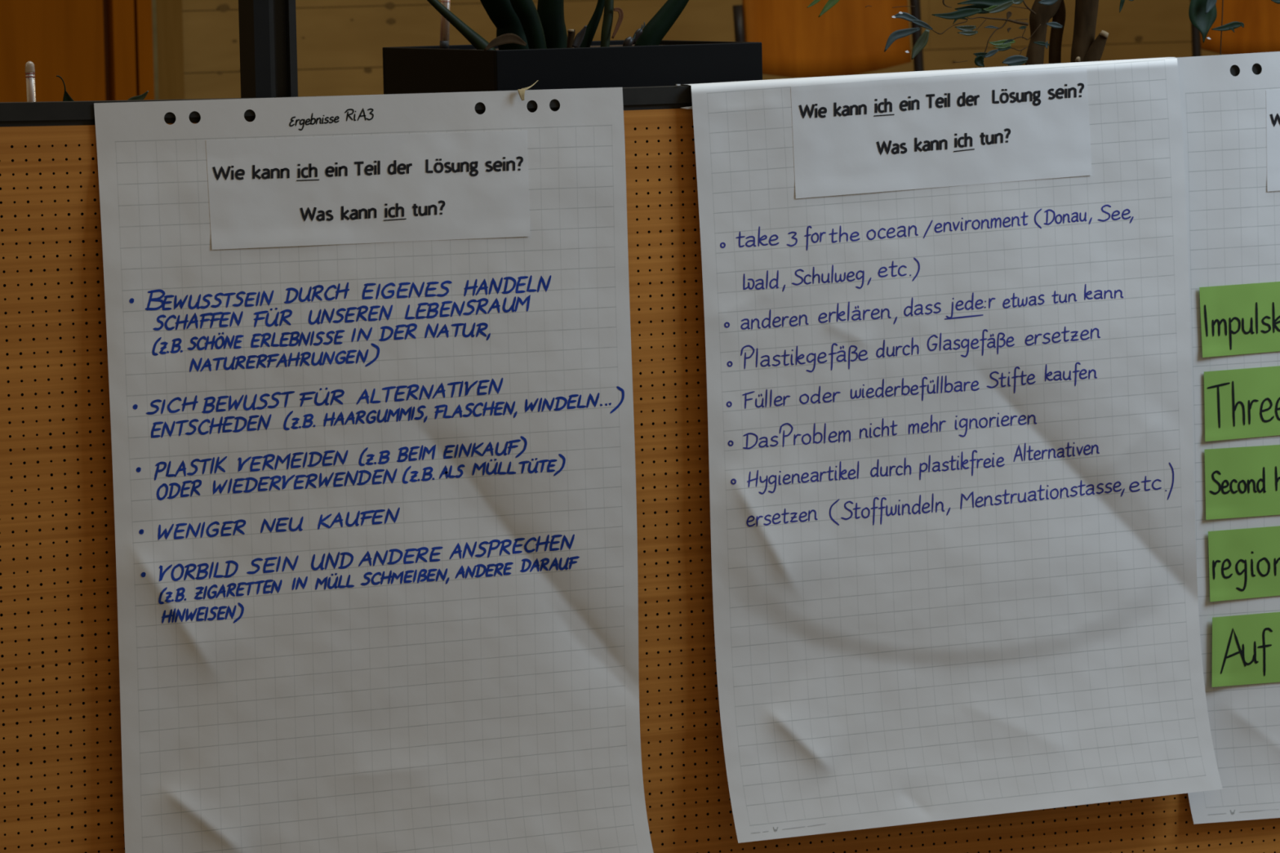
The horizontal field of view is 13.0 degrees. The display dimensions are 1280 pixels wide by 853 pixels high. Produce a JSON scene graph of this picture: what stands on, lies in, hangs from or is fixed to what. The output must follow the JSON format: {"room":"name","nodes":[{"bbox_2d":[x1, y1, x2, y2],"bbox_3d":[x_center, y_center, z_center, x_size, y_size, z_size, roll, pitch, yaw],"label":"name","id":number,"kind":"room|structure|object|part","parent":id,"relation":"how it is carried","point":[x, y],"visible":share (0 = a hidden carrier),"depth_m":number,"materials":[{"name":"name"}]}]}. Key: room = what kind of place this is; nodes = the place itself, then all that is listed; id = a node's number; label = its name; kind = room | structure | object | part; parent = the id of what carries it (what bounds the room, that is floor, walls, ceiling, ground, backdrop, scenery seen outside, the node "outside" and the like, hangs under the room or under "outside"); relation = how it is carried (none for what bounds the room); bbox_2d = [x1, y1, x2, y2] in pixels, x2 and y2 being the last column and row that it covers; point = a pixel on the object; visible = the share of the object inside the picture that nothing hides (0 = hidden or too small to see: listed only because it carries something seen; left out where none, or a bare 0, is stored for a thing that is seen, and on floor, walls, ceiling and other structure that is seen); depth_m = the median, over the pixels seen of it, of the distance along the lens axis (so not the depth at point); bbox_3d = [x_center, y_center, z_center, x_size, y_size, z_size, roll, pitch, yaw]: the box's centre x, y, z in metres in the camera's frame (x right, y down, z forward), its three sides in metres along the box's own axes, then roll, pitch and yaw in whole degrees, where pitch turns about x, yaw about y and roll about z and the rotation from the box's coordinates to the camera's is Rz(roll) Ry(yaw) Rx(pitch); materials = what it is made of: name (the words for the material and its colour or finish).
{"room":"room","nodes":[
{"label":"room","id":0,"kind":"room"},
{"bbox_2d":[182,0,1222,98],"bbox_3d":[-2.546,-1.055,12.379,15.500,3.200,0.202,-4,6,-25],"label":"wall","id":1,"kind":"structure","parent":0,"point":[340,43],"depth_m":13.28,"materials":[{"name":"brown wood"}]},
{"bbox_2d":[0,0,105,102],"bbox_3d":[-1.824,-1.064,12.589,1.280,3.150,0.070,-4,6,-25],"label":"door","id":2,"kind":"structure","parent":1,"relation":"in","point":[64,38],"depth_m":12.81,"materials":[{"name":"orange wood"}]},
{"bbox_2d":[102,0,184,100],"bbox_3d":[-1.154,-1.106,12.899,0.199,3.150,0.070,-4,6,-25],"label":"door frame","id":3,"kind":"structure","parent":1,"relation":"attached to","point":[143,39],"depth_m":12.89,"materials":[{"name":"orange wood"}]},
{"bbox_3d":[-1.101,-1.110,12.941,0.068,3.150,0.040,-4,6,-25],"label":"architrave","id":4,"kind":"part","parent":3,"relation":"part of","materials":[{"name":"brown wood"}]},
{"bbox_3d":[0.376,0.998,6.935,16.000,0.050,15.600,-4,6,-25],"label":"floor","id":5,"kind":"structure","parent":0,"visible":0},
{"bbox_2d":[238,0,297,97],"bbox_3d":[-0.444,-0.298,6.749,0.055,2.600,0.050,-4,6,-25],"label":"steel post","id":6,"kind":"object","parent":5,"relation":"on","point":[268,45],"visible":0.25,"depth_m":6.72,"materials":[{"name":"metal"}]},
{"bbox_2d":[0,62,1279,852],"bbox_3d":[0.165,0.258,7.024,2.627,1.415,0.075,-4,6,-25],"label":"board","id":7,"kind":"object","parent":5,"relation":"on","point":[61,767],"depth_m":6.90,"materials":[{"name":"brown wood"}]},
{"bbox_2d":[93,87,653,852],"bbox_3d":[-0.311,0.096,6.745,0.692,0.991,0.044,-3,6,-23],"label":"sheet","id":8,"kind":"object","parent":7,"relation":"attached to","point":[375,504],"depth_m":6.74,"materials":[{"name":"paper"}]},
{"bbox_3d":[-0.324,-0.285,6.721,0.415,0.131,0.007,-4,6,-25],"label":"heading strip","id":9,"kind":"part","parent":8,"relation":"part of","materials":[{"name":"white paper"}]},
{"bbox_2d":[517,80,537,100],"bbox_3d":[-0.133,-0.410,6.827,0.008,0.022,0.081,0,5,17],"label":"leaf","id":10,"kind":"object","parent":7,"relation":"on","point":[521,91],"visible":1,"depth_m":6.79,"materials":[{"name":"plant"}]},
{"bbox_3d":[-0.133,-0.415,6.830,0.005,0.012,0.074,0,5,15],"label":"blade","id":11,"kind":"part","parent":10,"relation":"part of","materials":[{"name":"plant"}]},
{"bbox_3d":[0.155,-0.426,6.959,2.606,0.040,0.036,-4,6,-25],"label":"rail","id":12,"kind":"part","parent":7,"relation":"part of","materials":[{"name":"black metal"}]},
{"bbox_2d":[682,106,692,109],"bbox_3d":[0.058,-0.392,6.894,0.018,0.004,0.003,-4,6,-25],"label":"scrap","id":13,"kind":"object","parent":7,"relation":"attached to","point":[689,107],"visible":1,"depth_m":6.89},
{"bbox_3d":[0.381,-0.370,7.036,0.425,0.151,0.004,-4,6,-25],"label":"heading strip","id":14,"kind":"part","parent":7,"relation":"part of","materials":[{"name":"white paper"}]},
{"bbox_2d":[680,57,1222,843],"bbox_3d":[0.398,0.020,7.077,0.720,0.952,0.096,-4,6,-25],"label":"sheet","id":15,"kind":"object","parent":7,"relation":"attached to","point":[949,428],"visible":1,"depth_m":7.07,"materials":[{"name":"paper"}]},
{"bbox_2d":[751,823,824,833],"bbox_3d":[0.185,0.500,6.968,0.106,0.003,0.001,-4,6,-27],"label":"print","id":16,"kind":"object","parent":15,"relation":"attached to","point":[755,828],"depth_m":6.97},
{"bbox_2d":[1165,51,1279,824],"bbox_3d":[1.013,0.002,7.365,0.719,1.024,0.015,-4,6,-25],"label":"sheet","id":17,"kind":"object","parent":7,"relation":"attached to","point":[1233,221],"depth_m":7.25,"materials":[{"name":"paper"}]},
{"bbox_2d":[1199,281,1279,357],"bbox_3d":[0.835,-0.143,7.273,0.250,0.095,0.004,-4,6,-24],"label":"card","id":18,"kind":"object","parent":17,"relation":"attached to","point":[1240,318],"visible":1,"depth_m":7.25,"materials":[{"name":"green paper"}]},
{"bbox_2d":[1204,444,1279,519],"bbox_3d":[0.844,0.069,7.294,0.248,0.092,0.003,-4,6,-24],"label":"card","id":19,"kind":"object","parent":17,"relation":"attached to","point":[1244,482],"visible":1,"depth_m":7.26,"materials":[{"name":"green paper"}]},
{"bbox_2d":[1204,365,1279,441],"bbox_3d":[0.842,-0.034,7.285,0.247,0.094,0.002,-3,6,-24],"label":"card","id":20,"kind":"object","parent":17,"relation":"attached to","point":[1239,403],"visible":1,"depth_m":7.26,"materials":[{"name":"green paper"}]},
{"bbox_2d":[1208,525,1279,601],"bbox_3d":[0.850,0.174,7.306,0.250,0.092,0.004,-4,6,-25],"label":"card","id":21,"kind":"object","parent":17,"relation":"attached to","point":[1244,563],"visible":1,"depth_m":7.28,"materials":[{"name":"green paper"}]},
{"bbox_2d":[1209,808,1279,814],"bbox_3d":[0.786,0.502,7.292,0.107,0.003,0.001,-4,6,-24],"label":"print","id":22,"kind":"object","parent":17,"relation":"attached to","point":[1212,811],"depth_m":7.29},
{"bbox_2d":[1211,612,1279,687],"bbox_3d":[0.854,0.287,7.316,0.253,0.094,0.005,-4,6,-25],"label":"card","id":23,"kind":"object","parent":17,"relation":"attached to","point":[1246,648],"visible":1,"depth_m":7.29,"materials":[{"name":"green paper"}]},
{"bbox_3d":[1.002,-0.387,7.334,0.424,0.143,0.002,-4,6,-25],"label":"heading strip","id":24,"kind":"part","parent":17,"relation":"part of","materials":[{"name":"white paper"}]},
{"bbox_2d":[732,0,924,77],"bbox_3d":[0.503,-0.268,11.992,0.459,1.575,0.492,-4,6,-25],"label":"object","id":25,"kind":"object","parent":5,"relation":"on","point":[851,37],"visible":0.26,"depth_m":12.16,"materials":[{"name":"orange wood"}]},
{"bbox_3d":[0.222,-0.196,12.098,0.031,1.426,0.072,-4,6,-25],"label":"leg","id":26,"kind":"part","parent":25,"relation":"part of","materials":[{"name":"metal"}]},
{"bbox_3d":[0.606,-0.290,12.271,0.036,1.566,0.072,-4,6,-25],"label":"leg","id":27,"kind":"part","parent":25,"relation":"part of","materials":[{"name":"metal"}]},
{"bbox_2d":[1190,0,1279,56],"bbox_3d":[1.539,-0.334,12.582,0.459,1.559,0.491,-4,6,-25],"label":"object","id":28,"kind":"object","parent":5,"relation":"on","point":[1260,33],"visible":0.24,"depth_m":12.72,"materials":[{"name":"orange wood"}]},
{"bbox_3d":[1.256,-0.333,12.682,0.029,1.551,0.071,-4,6,-25],"label":"leg","id":29,"kind":"part","parent":28,"relation":"part of","materials":[{"name":"metal"}]},
{"bbox_3d":[-0.056,0.302,7.298,1.900,1.290,0.520,-4,6,-25],"label":"trough","id":30,"kind":"object","parent":5,"relation":"on","visible":0},
{"bbox_2d":[25,61,35,102],"bbox_3d":[-0.733,-0.362,6.752,0.014,0.157,0.012,-4,6,-25],"label":"gauge","id":31,"kind":"object","parent":30,"relation":"on","point":[29,65],"visible":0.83,"depth_m":6.74,"materials":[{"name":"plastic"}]},
{"bbox_2d":[56,75,148,101],"bbox_3d":[-0.654,-0.392,6.821,0.020,0.077,0.151,2,6,35],"label":"leaf plant","id":32,"kind":"object","parent":30,"relation":"in","point":[66,97],"visible":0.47,"depth_m":6.77,"materials":[{"name":"green plant"}]},
{"bbox_2d":[382,40,762,94],"bbox_3d":[-0.088,-0.412,7.177,0.367,0.155,0.370,-4,6,-25],"label":"planter","id":33,"kind":"object","parent":30,"relation":"on","point":[458,68],"visible":0.39,"depth_m":7.02,"materials":[{"name":"plastic"}]},
{"bbox_3d":[-0.252,-0.402,7.101,0.006,0.155,0.358,-4,6,-25],"label":"panel","id":34,"kind":"part","parent":33,"relation":"part of","materials":[{"name":"plastic"}]},
{"bbox_2d":[440,0,450,48],"bbox_3d":[-0.250,-0.526,7.181,0.017,0.091,0.012,-4,6,-25],"label":"gauge","id":35,"kind":"object","parent":33,"relation":"on","point":[444,24],"visible":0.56,"depth_m":7.18,"materials":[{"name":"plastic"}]},
{"bbox_3d":[-0.165,-0.425,7.341,0.367,0.155,0.006,-4,6,-25],"label":"panel","id":36,"kind":"part","parent":33,"relation":"part of","materials":[{"name":"plastic"}]},
{"bbox_2d":[426,0,688,50],"bbox_3d":[-0.084,-0.585,7.115,0.478,0.241,0.163,-5,6,-37],"label":"plant","id":37,"kind":"object","parent":33,"relation":"on","point":[518,24],"visible":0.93,"depth_m":7.13,"materials":[{"name":"green plant"}]},
{"bbox_3d":[-0.011,-0.399,7.013,0.367,0.155,0.006,-4,6,-25],"label":"panel","id":38,"kind":"part","parent":33,"relation":"part of","materials":[{"name":"plastic"}]},
{"bbox_3d":[0.075,-0.422,7.253,0.006,0.155,0.358,-4,6,-25],"label":"panel","id":39,"kind":"part","parent":33,"relation":"part of","materials":[{"name":"plastic"}]},
{"bbox_2d":[807,0,1279,66],"bbox_3d":[0.545,-0.589,7.509,0.861,0.432,0.372,-4,6,-25],"label":"plant","id":40,"kind":"object","parent":30,"relation":"on","point":[1202,14],"visible":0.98,"depth_m":7.50,"materials":[{"name":"green plant"}]}
]}

